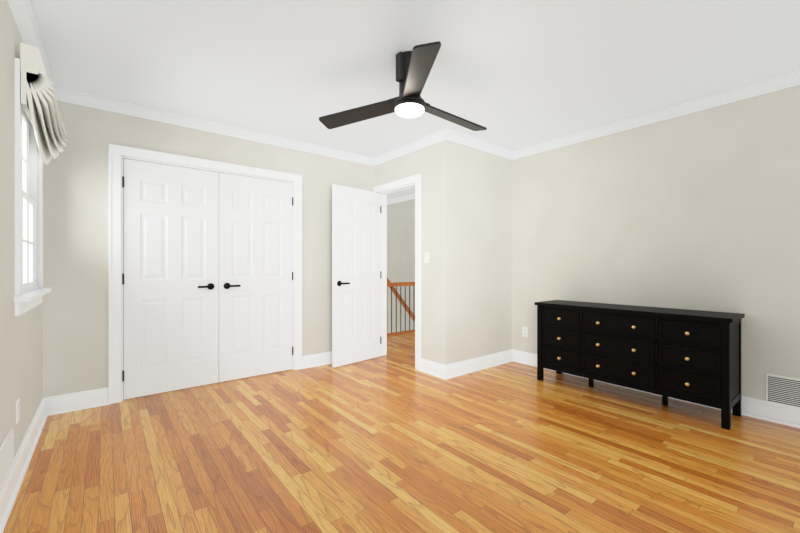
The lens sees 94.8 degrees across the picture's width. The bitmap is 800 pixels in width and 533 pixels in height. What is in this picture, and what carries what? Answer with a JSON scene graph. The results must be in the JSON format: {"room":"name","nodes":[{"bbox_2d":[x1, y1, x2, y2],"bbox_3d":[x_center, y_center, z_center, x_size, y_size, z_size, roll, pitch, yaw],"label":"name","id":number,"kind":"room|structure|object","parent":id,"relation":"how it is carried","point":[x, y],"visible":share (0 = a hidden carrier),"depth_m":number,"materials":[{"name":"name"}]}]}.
{"room":"bedroom","nodes":[
{"label":"bedroom","id":0,"kind":"room"},
{"bbox_2d":[0,0,42,457],"bbox_3d":[-1.432,-0.115,1.105,0.120,2.490,4.455,0,0,-39],"label":"wall","id":1,"kind":"structure","parent":0,"point":[21,357],"depth_m":1.85,"materials":[{"name":"paint"}]},
{"bbox_2d":[0,428,13,487],"bbox_3d":[-1.846,0.895,1.725,0.010,0.170,0.320,0,0,-39],"label":"air vent","id":2,"kind":"object","parent":1,"relation":"in","point":[6,453],"visible":1,"depth_m":1.71,"materials":[{"name":"white metal"}]},
{"bbox_2d":[16,398,19,423],"bbox_3d":[-2.040,0.770,1.966,0.009,0.115,0.072,0,0,-39],"label":"electrical outlet","id":3,"kind":"object","parent":1,"relation":"attached to","point":[17,410],"visible":1,"depth_m":1.96,"materials":[{"name":"white plastic"}]},
{"bbox_2d":[0,397,51,532],"bbox_3d":[-1.374,1.061,1.150,0.028,0.138,4.215,0,0,-39],"label":"baseboard","id":4,"kind":"structure","parent":1,"relation":"attached to","point":[9,490],"depth_m":1.98,"materials":[{"name":"white"}]},
{"bbox_2d":[14,58,50,315],"bbox_3d":[-2.307,-0.413,2.246,0.182,1.343,0.960,0,0,-39],"label":"window","id":5,"kind":"structure","parent":1,"relation":"in","point":[32,195],"depth_m":2.33,"materials":[{"name":"white wood"}]},
{"bbox_2d":[22,118,32,282],"bbox_3d":[-2.312,-0.427,2.241,0.034,1.057,0.652,0,0,-39],"label":"window panel","id":6,"kind":"object","parent":5,"relation":"in","point":[25,217],"visible":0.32,"depth_m":2.40,"materials":[{"name":"glass"}]},
{"bbox_2d":[20,43,67,164],"bbox_3d":[-2.232,-0.914,2.338,0.131,0.512,0.960,0,0,-39],"label":"window shade","id":7,"kind":"object","parent":5,"relation":"attached to","point":[39,103],"visible":1,"depth_m":2.01,"materials":[{"name":"white fabric"}]},
{"bbox_2d":[7,0,58,99],"bbox_3d":[-1.360,-1.319,1.163,0.066,0.082,4.215,0,0,-39],"label":"crown molding","id":8,"kind":"structure","parent":1,"relation":"attached to","point":[23,16],"depth_m":2.02,"materials":[{"name":"white wood"}]},
{"bbox_2d":[43,101,374,396],"bbox_3d":[-1.764,-0.115,4.052,3.047,2.490,0.800,0,0,-39],"label":"wall","id":9,"kind":"structure","parent":0,"point":[76,262],"depth_m":2.99,"materials":[{"name":"paint"}]},
{"bbox_2d":[49,387,109,414],"bbox_3d":[-2.528,1.061,2.909,0.365,0.138,0.028,0,0,-39],"label":"baseboard","id":10,"kind":"structure","parent":9,"relation":"attached to","point":[81,400],"depth_m":2.91,"materials":[{"name":"white"}]},
{"bbox_2d":[109,144,301,403],"bbox_3d":[-1.772,0.062,3.584,1.672,2.136,0.161,0,0,-39],"label":"closet","id":11,"kind":"object","parent":9,"relation":"attached to","point":[116,272],"depth_m":3.45,"materials":[{"name":"white wood"}]},
{"bbox_2d":[57,87,374,165],"bbox_3d":[-1.459,-1.319,3.742,2.957,0.082,0.066,0,0,-39],"label":"crown molding","id":12,"kind":"structure","parent":9,"relation":"attached to","point":[65,95],"depth_m":3.40,"materials":[{"name":"white wood"}]},
{"bbox_2d":[302,351,331,368],"bbox_3d":[-0.703,1.061,4.371,0.992,0.138,0.028,0,0,-39],"label":"baseboard","id":13,"kind":"structure","parent":9,"relation":"attached to","point":[319,359],"depth_m":4.18,"materials":[{"name":"white wood"}]},
{"bbox_2d":[387,199,414,332],"bbox_3d":[0.416,0.585,6.875,0.120,3.890,4.990,0,0,-39],"label":"wall","id":14,"kind":"structure","parent":0,"point":[400,241],"depth_m":7.26,"materials":[{"name":"paint"}]},
{"bbox_2d":[387,193,414,203],"bbox_3d":[0.306,-1.319,6.863,0.066,0.082,4.870,0,0,-39],"label":"crown molding","id":15,"kind":"structure","parent":14,"relation":"attached to","point":[412,196],"depth_m":7.20,"materials":[{"name":"white wood"}]},
{"bbox_2d":[3,332,799,532],"bbox_3d":[0.274,1.160,2.974,5.480,0.060,5.500,0,0,-39],"label":"floor","id":16,"kind":"structure","parent":0,"point":[393,440],"depth_m":2.14,"materials":[{"name":"brown wood"}]},
{"bbox_2d":[535,300,744,429],"bbox_3d":[1.974,0.744,3.228,0.438,0.773,1.486,0,0,-39],"label":"dresser","id":17,"kind":"object","parent":16,"relation":"on","point":[693,356],"visible":1,"depth_m":2.93,"materials":[{"name":"black wood"}]},
{"bbox_2d":[375,140,453,364],"bbox_3d":[0.077,-0.115,4.287,0.120,2.490,1.375,0,0,-39],"label":"wall","id":18,"kind":"structure","parent":0,"point":[433,165],"depth_m":3.83,"materials":[{"name":"paint"}]},
{"bbox_2d":[332,184,380,367],"bbox_3d":[-0.495,0.104,4.349,0.129,2.032,0.720,0,0,43],"label":"entry door","id":19,"kind":"structure","parent":18,"relation":"in","point":[356,275],"depth_m":4.30,"materials":[{"name":"white wood"}]},
{"bbox_2d":[373,174,420,369],"bbox_3d":[-0.003,0.062,4.381,0.166,2.136,0.885,0,0,-39],"label":"door frame","id":20,"kind":"structure","parent":18,"relation":"attached to","point":[415,180],"depth_m":4.22,"materials":[{"name":"white wood"}]},
{"bbox_2d":[371,128,454,165],"bbox_3d":[0.086,-1.319,4.127,0.066,0.082,1.246,0,0,-39],"label":"crown molding","id":21,"kind":"structure","parent":18,"relation":"attached to","point":[445,134],"depth_m":4.02,"materials":[{"name":"white wood"}]},
{"bbox_2d":[424,252,428,262],"bbox_3d":[0.283,-0.096,3.923,0.012,0.115,0.072,0,0,-39],"label":"light switch","id":22,"kind":"object","parent":18,"relation":"attached to","point":[426,257],"visible":1,"depth_m":3.92,"materials":[{"name":"white plastic"}]},
{"bbox_2d":[419,358,443,378],"bbox_3d":[0.330,1.061,3.852,0.028,0.138,0.360,0,0,-39],"label":"baseboard","id":23,"kind":"structure","parent":18,"relation":"attached to","point":[430,367],"depth_m":3.84,"materials":[{"name":"white"}]},
{"bbox_2d":[30,0,799,199],"bbox_3d":[-0.602,-1.400,4.067,5.480,0.080,8.300,0,0,-39],"label":"ceiling","id":24,"kind":"structure","parent":0,"point":[513,75],"depth_m":2.41,"materials":[{"name":"white paint"}]},
{"bbox_2d":[319,41,486,130],"bbox_3d":[0.156,-1.174,2.488,1.100,0.372,1.228,0,0,-39],"label":"ceiling fan","id":25,"kind":"object","parent":24,"relation":"hanging from","point":[414,66],"visible":1,"depth_m":2.34,"materials":[{"name":"black metal"}]},
{"bbox_2d":[454,143,511,362],"bbox_3d":[0.958,-0.115,4.189,1.133,2.490,0.120,0,0,-39],"label":"wall","id":26,"kind":"structure","parent":0,"point":[482,253],"depth_m":4.07,"materials":[{"name":"paint"}]},
{"bbox_2d":[440,349,511,379],"bbox_3d":[0.884,1.061,4.035,1.121,0.138,0.028,0,0,-39],"label":"baseboard","id":27,"kind":"structure","parent":26,"relation":"attached to","point":[452,370],"depth_m":3.99,"materials":[{"name":"white wood"}]},
{"bbox_2d":[443,132,514,159],"bbox_3d":[0.900,-1.319,4.023,1.050,0.082,0.066,0,0,-39],"label":"crown molding","id":28,"kind":"structure","parent":26,"relation":"attached to","point":[462,139],"depth_m":4.03,"materials":[{"name":"white wood"}]},
{"bbox_2d":[512,85,799,400],"bbox_3d":[2.354,-0.115,3.257,0.120,2.490,3.080,0,0,-39],"label":"wall","id":29,"kind":"structure","parent":0,"point":[699,210],"depth_m":3.12,"materials":[{"name":"paint"}]},
{"bbox_2d":[522,327,527,336],"bbox_3d":[1.453,0.760,4.277,0.010,0.115,0.072,0,0,-39],"label":"electrical outlet","id":30,"kind":"object","parent":29,"relation":"attached to","point":[524,331],"visible":1,"depth_m":4.27,"materials":[{"name":"white plastic"}]},
{"bbox_2d":[512,349,799,427],"bbox_3d":[2.249,1.061,3.269,0.028,0.138,2.930,0,0,-39],"label":"baseboard","id":31,"kind":"structure","parent":29,"relation":"attached to","point":[750,407],"depth_m":2.73,"materials":[{"name":"white"}]},
{"bbox_2d":[515,70,799,158],"bbox_3d":[2.215,-1.319,3.280,0.066,0.082,2.870,0,0,-39],"label":"crown molding","id":32,"kind":"structure","parent":29,"relation":"attached to","point":[791,79],"depth_m":3.12,"materials":[{"name":"white wood"}]},
{"bbox_2d":[766,373,799,407],"bbox_3d":[2.809,0.895,2.584,0.010,0.210,0.340,0,0,-39],"label":"air vent","id":33,"kind":"object","parent":29,"relation":"in","point":[783,390],"visible":1,"depth_m":2.65,"materials":[{"name":"white metal"}]},
{"bbox_3d":[-0.976,1.860,7.290,2.033,1.340,2.800,0,0,-39],"label":"floor","id":34,"kind":"structure","parent":0,"visible":0},
{"bbox_2d":[387,278,414,335],"bbox_3d":[-0.252,0.734,6.228,1.754,1.805,0.465,0,0,-39],"label":"stair railing","id":35,"kind":"object","parent":34,"relation":"on","point":[390,285],"visible":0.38,"depth_m":6.27,"materials":[{"name":"brown wood"}]}
]}

